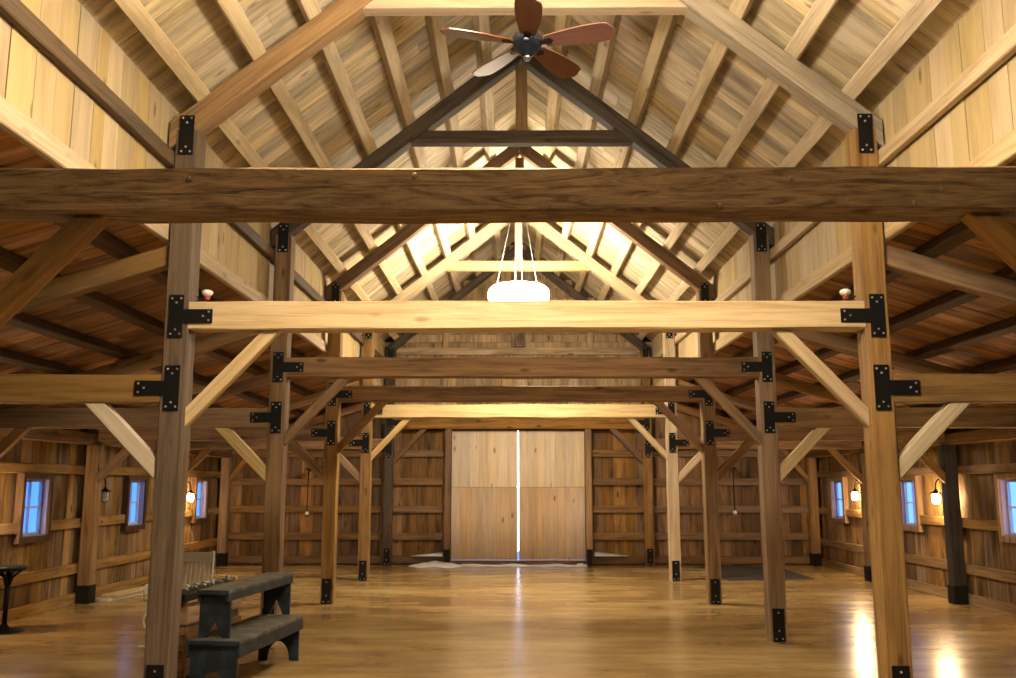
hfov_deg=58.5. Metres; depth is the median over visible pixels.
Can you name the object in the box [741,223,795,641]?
timber post
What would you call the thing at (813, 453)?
wall plate
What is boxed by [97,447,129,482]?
brace
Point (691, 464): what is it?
brace
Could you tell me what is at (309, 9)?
purlin
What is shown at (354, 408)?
rafter
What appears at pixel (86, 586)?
wall post
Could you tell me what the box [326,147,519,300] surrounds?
rafter
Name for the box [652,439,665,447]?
tie beam
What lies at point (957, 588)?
wall post
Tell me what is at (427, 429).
door track
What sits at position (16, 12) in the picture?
clerestory girt
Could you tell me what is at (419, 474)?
wall
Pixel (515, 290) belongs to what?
hanging lamp
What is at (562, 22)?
purlin
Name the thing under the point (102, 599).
plank
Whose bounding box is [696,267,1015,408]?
purlin
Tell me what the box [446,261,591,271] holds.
beam
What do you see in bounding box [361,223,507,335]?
rafter
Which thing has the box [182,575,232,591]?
hook rail
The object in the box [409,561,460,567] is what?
snow drift
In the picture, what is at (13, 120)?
beam
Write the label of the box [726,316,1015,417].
purlin
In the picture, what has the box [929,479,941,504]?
wall lantern
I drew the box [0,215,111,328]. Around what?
knee brace
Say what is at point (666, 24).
purlin
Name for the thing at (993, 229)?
knee brace
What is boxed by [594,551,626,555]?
snow drift
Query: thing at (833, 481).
window
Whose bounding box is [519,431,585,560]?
door
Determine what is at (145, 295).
ceiling
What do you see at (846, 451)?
wall plate
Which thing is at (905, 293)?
ceiling
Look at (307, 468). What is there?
hanging rod
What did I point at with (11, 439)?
brace
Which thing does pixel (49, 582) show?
wall
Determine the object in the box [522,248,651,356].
rafter
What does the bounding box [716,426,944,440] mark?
tie beam
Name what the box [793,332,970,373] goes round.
rafter
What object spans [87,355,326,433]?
rafter
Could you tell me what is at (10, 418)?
tie beam
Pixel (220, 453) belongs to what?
wall plate
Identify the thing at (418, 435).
knee brace
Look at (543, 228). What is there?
rafter
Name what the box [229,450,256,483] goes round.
brace
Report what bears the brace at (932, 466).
attached to the wall post at (957, 588)
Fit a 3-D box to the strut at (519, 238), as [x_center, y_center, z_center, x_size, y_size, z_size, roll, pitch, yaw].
[0.202,-1.897,17.310,0.142,0.859,0.103,0,-9,0]
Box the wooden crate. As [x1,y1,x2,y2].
[177,598,241,677]
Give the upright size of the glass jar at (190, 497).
0.155 m
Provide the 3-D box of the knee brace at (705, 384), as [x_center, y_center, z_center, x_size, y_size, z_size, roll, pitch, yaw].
[2.507,0.832,10.415,0.735,0.775,0.102,0,-9,0]
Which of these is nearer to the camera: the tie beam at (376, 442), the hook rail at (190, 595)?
the hook rail at (190, 595)
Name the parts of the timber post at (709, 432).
strap plate, strap plate, plate, strap plate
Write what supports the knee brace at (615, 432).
attached to the timber post at (647, 449)
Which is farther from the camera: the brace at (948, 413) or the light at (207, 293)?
the light at (207, 293)
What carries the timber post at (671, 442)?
on the floor
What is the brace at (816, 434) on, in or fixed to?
attached to the timber post at (767, 416)
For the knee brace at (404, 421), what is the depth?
16.68 m
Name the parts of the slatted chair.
armrest, rail, leg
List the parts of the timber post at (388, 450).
strap plate, plate, strap plate, strap plate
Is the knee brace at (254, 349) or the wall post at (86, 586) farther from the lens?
the wall post at (86, 586)
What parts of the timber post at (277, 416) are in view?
strap plate, strap plate, strap plate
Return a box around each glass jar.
[101,492,108,501]
[187,493,193,500]
[852,492,857,499]
[932,494,939,503]
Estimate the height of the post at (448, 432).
2.898 m
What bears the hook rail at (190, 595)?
on the wooden crate
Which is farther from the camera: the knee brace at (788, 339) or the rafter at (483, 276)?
the rafter at (483, 276)
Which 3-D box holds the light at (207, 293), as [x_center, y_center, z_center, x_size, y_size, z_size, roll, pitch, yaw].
[-2.475,-0.349,7.404,0.130,0.110,0.090,0,-9,0]
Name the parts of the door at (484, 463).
backing frame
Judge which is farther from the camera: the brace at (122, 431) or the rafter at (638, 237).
the rafter at (638, 237)
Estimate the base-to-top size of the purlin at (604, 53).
0.193 m
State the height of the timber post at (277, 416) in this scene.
4.733 m
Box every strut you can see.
[511,258,524,346]
[515,65,526,129]
[515,157,523,167]
[515,223,521,260]
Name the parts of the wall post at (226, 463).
plate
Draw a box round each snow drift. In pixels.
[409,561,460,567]
[413,552,442,556]
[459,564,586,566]
[575,563,585,566]
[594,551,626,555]
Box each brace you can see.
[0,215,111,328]
[0,428,31,457]
[84,403,155,479]
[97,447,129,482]
[185,330,281,426]
[188,449,212,473]
[215,428,265,480]
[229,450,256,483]
[285,378,351,445]
[288,441,323,481]
[338,402,387,453]
[339,453,359,482]
[371,418,411,459]
[393,429,426,464]
[609,429,642,463]
[626,418,666,459]
[652,401,702,453]
[679,451,701,481]
[693,377,760,444]
[718,441,755,481]
[769,330,869,426]
[779,449,807,483]
[780,428,830,481]
[826,449,862,482]
[898,402,971,479]
[900,441,945,482]
[960,213,1015,271]
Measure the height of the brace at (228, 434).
0.613 m
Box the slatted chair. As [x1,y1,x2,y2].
[137,551,214,647]
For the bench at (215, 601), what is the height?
0.395 m
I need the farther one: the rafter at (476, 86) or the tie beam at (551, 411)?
the tie beam at (551, 411)
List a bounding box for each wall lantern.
[101,479,111,502]
[187,482,194,500]
[850,480,859,500]
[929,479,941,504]
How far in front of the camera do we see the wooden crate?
8.09 m
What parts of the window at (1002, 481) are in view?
sash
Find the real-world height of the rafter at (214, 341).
1.236 m
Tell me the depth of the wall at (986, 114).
6.64 m
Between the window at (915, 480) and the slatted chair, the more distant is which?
the window at (915, 480)
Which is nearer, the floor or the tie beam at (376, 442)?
the floor
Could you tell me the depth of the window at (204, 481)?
18.55 m
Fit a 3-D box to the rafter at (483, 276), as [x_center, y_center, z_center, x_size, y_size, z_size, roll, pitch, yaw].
[-1.258,-0.844,20.289,2.954,2.593,0.089,0,-9,0]
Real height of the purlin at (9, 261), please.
0.130 m
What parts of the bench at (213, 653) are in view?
seat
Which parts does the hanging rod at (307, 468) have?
rod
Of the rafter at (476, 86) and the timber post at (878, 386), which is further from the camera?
the rafter at (476, 86)
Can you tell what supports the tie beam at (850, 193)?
attached to the timber post
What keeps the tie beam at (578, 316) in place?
attached to the timber post at (174, 389)
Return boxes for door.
[451,431,517,560]
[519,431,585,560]
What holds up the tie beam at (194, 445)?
attached to the timber post at (366, 442)
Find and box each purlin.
[0,165,348,382]
[0,247,313,395]
[0,348,224,407]
[6,312,304,416]
[64,404,131,407]
[114,0,398,340]
[214,0,402,295]
[296,0,438,300]
[369,16,460,291]
[425,16,480,276]
[472,15,501,260]
[534,15,571,260]
[554,15,621,275]
[575,15,678,291]
[597,0,753,300]
[628,0,838,300]
[637,0,942,339]
[688,222,976,384]
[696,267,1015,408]
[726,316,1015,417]
[813,355,1015,407]
[912,403,983,406]
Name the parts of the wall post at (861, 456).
plate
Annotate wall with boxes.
[0,0,384,385]
[0,407,220,623]
[228,241,809,564]
[651,0,1015,385]
[816,428,1015,616]
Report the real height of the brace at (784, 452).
0.774 m
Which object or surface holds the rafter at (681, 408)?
on the wall plate at (813, 453)
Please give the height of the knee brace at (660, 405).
0.774 m
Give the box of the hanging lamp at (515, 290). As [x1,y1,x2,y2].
[488,223,548,300]
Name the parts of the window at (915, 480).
sash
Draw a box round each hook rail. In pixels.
[181,576,237,601]
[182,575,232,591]
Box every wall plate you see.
[22,428,123,448]
[207,449,231,457]
[806,449,832,457]
[837,443,864,454]
[931,428,1015,446]
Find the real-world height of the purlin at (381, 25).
0.194 m
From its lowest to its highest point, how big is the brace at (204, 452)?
0.621 m
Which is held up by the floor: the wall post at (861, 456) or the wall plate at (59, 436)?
the wall post at (861, 456)
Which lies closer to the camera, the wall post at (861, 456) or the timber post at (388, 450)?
the wall post at (861, 456)
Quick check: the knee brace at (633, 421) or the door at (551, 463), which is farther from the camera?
the door at (551, 463)
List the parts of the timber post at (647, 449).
strap plate, strap plate, plate, strap plate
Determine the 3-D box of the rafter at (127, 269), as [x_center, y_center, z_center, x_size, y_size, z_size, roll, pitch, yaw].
[-4.538,-0.150,7.384,3.556,1.238,0.126,0,-9,0]
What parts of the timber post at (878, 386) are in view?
strap plate, strap plate, strap plate, plate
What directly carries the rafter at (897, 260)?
on the wall plate at (982, 436)
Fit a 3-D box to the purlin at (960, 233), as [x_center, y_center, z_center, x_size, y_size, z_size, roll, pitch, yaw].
[3.472,-0.520,8.702,0.144,0.130,22.860,0,-9,0]
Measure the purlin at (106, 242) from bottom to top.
0.130 m
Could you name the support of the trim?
attached to the wall at (419, 474)
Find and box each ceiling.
[0,129,359,418]
[77,0,979,340]
[678,159,1015,420]
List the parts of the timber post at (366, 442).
strap plate, plate, strap plate, strap plate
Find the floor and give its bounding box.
[0,565,1015,677]
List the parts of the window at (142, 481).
sash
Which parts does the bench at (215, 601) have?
seat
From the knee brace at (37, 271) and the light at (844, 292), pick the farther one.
the light at (844, 292)
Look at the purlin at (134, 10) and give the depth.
7.30 m
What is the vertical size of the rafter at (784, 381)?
1.236 m
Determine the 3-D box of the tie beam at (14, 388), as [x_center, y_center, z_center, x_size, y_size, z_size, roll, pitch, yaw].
[-4.441,0.405,7.268,3.366,0.231,0.146,0,-9,0]
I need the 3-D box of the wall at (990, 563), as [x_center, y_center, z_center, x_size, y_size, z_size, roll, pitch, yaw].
[6.640,1.787,8.282,0.123,3.100,23.200,0,-9,0]
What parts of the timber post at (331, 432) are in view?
strap plate, plate, strap plate, strap plate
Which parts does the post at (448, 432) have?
plate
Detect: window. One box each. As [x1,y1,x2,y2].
[11,473,54,543]
[120,475,148,530]
[189,477,209,522]
[829,477,849,522]
[900,475,924,531]
[994,473,1015,542]
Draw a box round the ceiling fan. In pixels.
[440,0,615,78]
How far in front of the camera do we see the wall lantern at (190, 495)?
17.36 m
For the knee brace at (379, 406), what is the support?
attached to the timber post at (331, 432)
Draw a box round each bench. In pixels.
[186,614,303,677]
[197,572,292,637]
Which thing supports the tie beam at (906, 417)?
attached to the timber post at (767, 416)
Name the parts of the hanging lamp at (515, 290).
lamp shade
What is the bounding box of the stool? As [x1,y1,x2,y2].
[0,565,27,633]
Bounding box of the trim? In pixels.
[451,560,584,564]
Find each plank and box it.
[95,591,146,601]
[101,586,147,597]
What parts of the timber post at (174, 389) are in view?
plate, strap plate, strap plate, strap plate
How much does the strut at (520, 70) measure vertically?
0.839 m
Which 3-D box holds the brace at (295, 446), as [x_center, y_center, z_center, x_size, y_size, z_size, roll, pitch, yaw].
[-3.026,1.826,13.463,0.612,0.614,0.110,0,-9,0]
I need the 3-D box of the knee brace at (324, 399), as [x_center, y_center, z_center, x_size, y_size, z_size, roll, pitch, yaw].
[-2.182,0.837,10.442,0.731,0.775,0.101,0,-9,0]
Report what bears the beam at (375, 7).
attached to the rafter at (340, 16)
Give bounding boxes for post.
[75,445,103,603]
[134,115,212,677]
[216,458,231,565]
[250,224,303,613]
[311,283,351,603]
[350,333,382,580]
[375,346,400,565]
[444,429,451,562]
[584,429,592,565]
[637,345,657,565]
[656,333,688,580]
[689,283,729,604]
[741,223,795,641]
[805,458,821,565]
[840,114,919,677]
[858,453,871,580]
[938,445,968,604]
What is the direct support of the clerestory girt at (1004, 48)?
attached to the wall at (986, 114)
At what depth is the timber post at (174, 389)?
7.15 m
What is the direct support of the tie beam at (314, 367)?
attached to the timber post at (767, 416)
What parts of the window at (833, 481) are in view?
sash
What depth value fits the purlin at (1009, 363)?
10.18 m
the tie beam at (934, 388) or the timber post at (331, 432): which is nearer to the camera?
the tie beam at (934, 388)
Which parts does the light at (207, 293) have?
bulb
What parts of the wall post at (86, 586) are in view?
plate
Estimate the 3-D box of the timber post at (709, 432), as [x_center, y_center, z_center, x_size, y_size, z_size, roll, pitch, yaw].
[2.989,1.495,13.501,0.588,4.733,0.235,0,-9,0]
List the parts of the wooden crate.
corner post, lid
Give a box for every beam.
[0,95,382,385]
[0,166,1015,223]
[0,374,160,403]
[0,408,267,428]
[98,426,324,441]
[188,300,865,332]
[190,437,360,449]
[286,357,758,378]
[339,386,701,402]
[363,0,687,15]
[372,404,665,418]
[372,439,382,447]
[394,418,642,428]
[411,130,632,146]
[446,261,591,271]
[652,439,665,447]
[653,128,1015,385]
[677,437,861,449]
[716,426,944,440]
[777,407,1015,427]
[893,374,1015,403]
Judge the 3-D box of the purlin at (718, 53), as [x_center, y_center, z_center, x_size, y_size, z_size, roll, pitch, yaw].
[1.972,-2.579,9.042,0.191,0.193,22.860,0,-9,0]
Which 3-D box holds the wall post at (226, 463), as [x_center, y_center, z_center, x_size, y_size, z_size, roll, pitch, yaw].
[-6.114,3.710,19.544,0.196,2.278,0.204,0,-9,0]
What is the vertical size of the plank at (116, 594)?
0.042 m
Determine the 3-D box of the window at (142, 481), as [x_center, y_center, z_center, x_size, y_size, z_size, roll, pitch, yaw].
[-6.283,2.747,15.195,0.152,0.900,0.790,0,-9,0]
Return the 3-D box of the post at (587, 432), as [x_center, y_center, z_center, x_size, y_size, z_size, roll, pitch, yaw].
[1.740,3.397,19.549,0.143,2.898,0.163,0,-9,0]
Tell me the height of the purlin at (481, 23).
0.192 m
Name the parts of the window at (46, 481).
sash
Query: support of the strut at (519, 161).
on the beam
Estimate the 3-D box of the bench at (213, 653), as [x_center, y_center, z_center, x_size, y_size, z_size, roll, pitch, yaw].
[-2.340,2.821,8.190,0.462,0.430,1.572,-1,-9,6]
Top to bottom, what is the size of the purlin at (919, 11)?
0.193 m
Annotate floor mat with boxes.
[699,566,813,580]
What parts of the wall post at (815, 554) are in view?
plate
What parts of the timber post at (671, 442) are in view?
strap plate, strap plate, plate, strap plate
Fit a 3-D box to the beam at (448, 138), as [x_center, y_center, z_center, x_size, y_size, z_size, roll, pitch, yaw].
[0.165,-2.422,10.953,2.671,0.162,0.144,0,-9,0]
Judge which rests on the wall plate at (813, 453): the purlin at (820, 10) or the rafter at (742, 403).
the rafter at (742, 403)
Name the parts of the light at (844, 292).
bulb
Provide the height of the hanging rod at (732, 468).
1.061 m
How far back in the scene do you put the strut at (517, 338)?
20.13 m
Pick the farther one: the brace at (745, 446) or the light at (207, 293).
the brace at (745, 446)
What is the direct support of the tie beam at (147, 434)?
attached to the timber post at (331, 432)
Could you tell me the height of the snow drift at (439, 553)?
0.080 m
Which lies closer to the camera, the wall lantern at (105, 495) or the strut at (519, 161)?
the wall lantern at (105, 495)
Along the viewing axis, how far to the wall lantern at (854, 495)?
16.95 m
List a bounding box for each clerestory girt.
[0,0,382,356]
[653,24,1015,356]
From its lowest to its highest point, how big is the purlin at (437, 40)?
0.192 m
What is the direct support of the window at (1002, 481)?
in the wall at (990, 563)
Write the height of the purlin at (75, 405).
0.130 m
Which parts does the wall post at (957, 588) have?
plate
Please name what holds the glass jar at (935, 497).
on the wall lantern at (935, 497)
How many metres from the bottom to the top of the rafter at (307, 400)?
1.242 m
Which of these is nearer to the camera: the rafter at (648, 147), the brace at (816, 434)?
the brace at (816, 434)
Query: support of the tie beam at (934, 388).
attached to the timber post at (878, 386)
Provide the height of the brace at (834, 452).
0.619 m
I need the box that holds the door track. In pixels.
[427,429,608,430]
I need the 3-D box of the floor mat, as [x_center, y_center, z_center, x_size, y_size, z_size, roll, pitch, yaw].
[4.795,4.552,17.648,1.670,0.011,2.850,0,-9,0]
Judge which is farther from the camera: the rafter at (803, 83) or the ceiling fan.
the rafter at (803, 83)
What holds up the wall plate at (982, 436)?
attached to the wall at (990, 563)
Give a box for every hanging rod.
[305,466,310,515]
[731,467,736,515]
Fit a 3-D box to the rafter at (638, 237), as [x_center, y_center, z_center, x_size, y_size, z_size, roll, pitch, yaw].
[1.660,-1.847,14.052,2.954,2.596,0.198,0,-9,0]
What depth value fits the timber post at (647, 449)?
19.51 m
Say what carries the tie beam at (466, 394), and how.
attached to the timber post at (331, 432)
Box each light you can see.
[197,289,212,301]
[839,289,855,300]
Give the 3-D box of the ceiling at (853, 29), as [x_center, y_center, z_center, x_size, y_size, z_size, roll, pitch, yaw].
[0.152,-2.948,9.082,6.200,2.515,23.200,0,-9,0]
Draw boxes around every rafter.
[0,333,259,407]
[16,245,169,313]
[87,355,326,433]
[169,0,372,151]
[226,402,377,449]
[267,379,361,410]
[271,47,520,249]
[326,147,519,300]
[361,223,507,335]
[384,247,514,356]
[520,147,714,300]
[521,56,773,249]
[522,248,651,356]
[528,222,676,335]
[651,402,738,425]
[676,379,863,442]
[679,0,883,149]
[713,354,955,433]
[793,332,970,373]
[884,244,1015,305]
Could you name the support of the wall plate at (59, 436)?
attached to the wall at (49, 582)
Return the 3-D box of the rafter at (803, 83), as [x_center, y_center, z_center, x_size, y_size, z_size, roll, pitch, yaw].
[1.622,-2.855,7.783,2.954,2.597,0.197,0,-9,0]
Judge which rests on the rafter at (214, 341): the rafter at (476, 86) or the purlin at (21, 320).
the purlin at (21, 320)
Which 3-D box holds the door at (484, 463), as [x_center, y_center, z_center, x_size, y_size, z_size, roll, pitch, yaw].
[-0.510,3.382,19.700,1.429,2.795,0.092,0,-9,0]
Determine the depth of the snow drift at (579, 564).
19.09 m
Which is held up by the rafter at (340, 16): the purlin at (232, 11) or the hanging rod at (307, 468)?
the purlin at (232, 11)
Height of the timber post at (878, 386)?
4.733 m
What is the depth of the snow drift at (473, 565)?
19.16 m
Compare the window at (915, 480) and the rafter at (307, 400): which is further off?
the rafter at (307, 400)
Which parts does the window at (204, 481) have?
sash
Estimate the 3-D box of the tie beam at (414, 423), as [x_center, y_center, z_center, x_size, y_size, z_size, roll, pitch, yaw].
[0.220,1.848,19.811,5.422,0.246,0.156,0,-9,0]
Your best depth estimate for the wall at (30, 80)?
6.34 m
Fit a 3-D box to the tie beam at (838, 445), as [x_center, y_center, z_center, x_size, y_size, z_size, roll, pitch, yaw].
[4.786,1.911,16.641,3.366,0.231,0.148,0,-9,0]
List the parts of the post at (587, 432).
plate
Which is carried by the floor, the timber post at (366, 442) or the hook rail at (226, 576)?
the timber post at (366, 442)
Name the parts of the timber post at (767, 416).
strap plate, strap plate, plate, strap plate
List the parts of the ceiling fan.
blade, blade, blade, blade, blade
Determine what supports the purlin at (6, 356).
on the rafter at (214, 341)
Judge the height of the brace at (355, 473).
0.616 m
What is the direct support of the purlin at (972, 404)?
on the rafter at (897, 260)
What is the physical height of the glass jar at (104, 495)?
0.155 m
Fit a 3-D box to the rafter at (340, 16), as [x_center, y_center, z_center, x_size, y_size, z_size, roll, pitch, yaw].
[-1.334,-2.848,7.799,2.954,2.595,0.193,0,-9,0]
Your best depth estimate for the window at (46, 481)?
12.03 m
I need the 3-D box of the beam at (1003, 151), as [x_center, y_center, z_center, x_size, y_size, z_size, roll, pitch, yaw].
[3.097,-0.669,8.723,0.057,0.154,22.850,0,-9,0]
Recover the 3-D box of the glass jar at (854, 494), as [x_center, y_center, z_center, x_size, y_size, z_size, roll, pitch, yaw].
[6.504,2.942,16.990,0.112,0.155,0.112,0,-9,0]

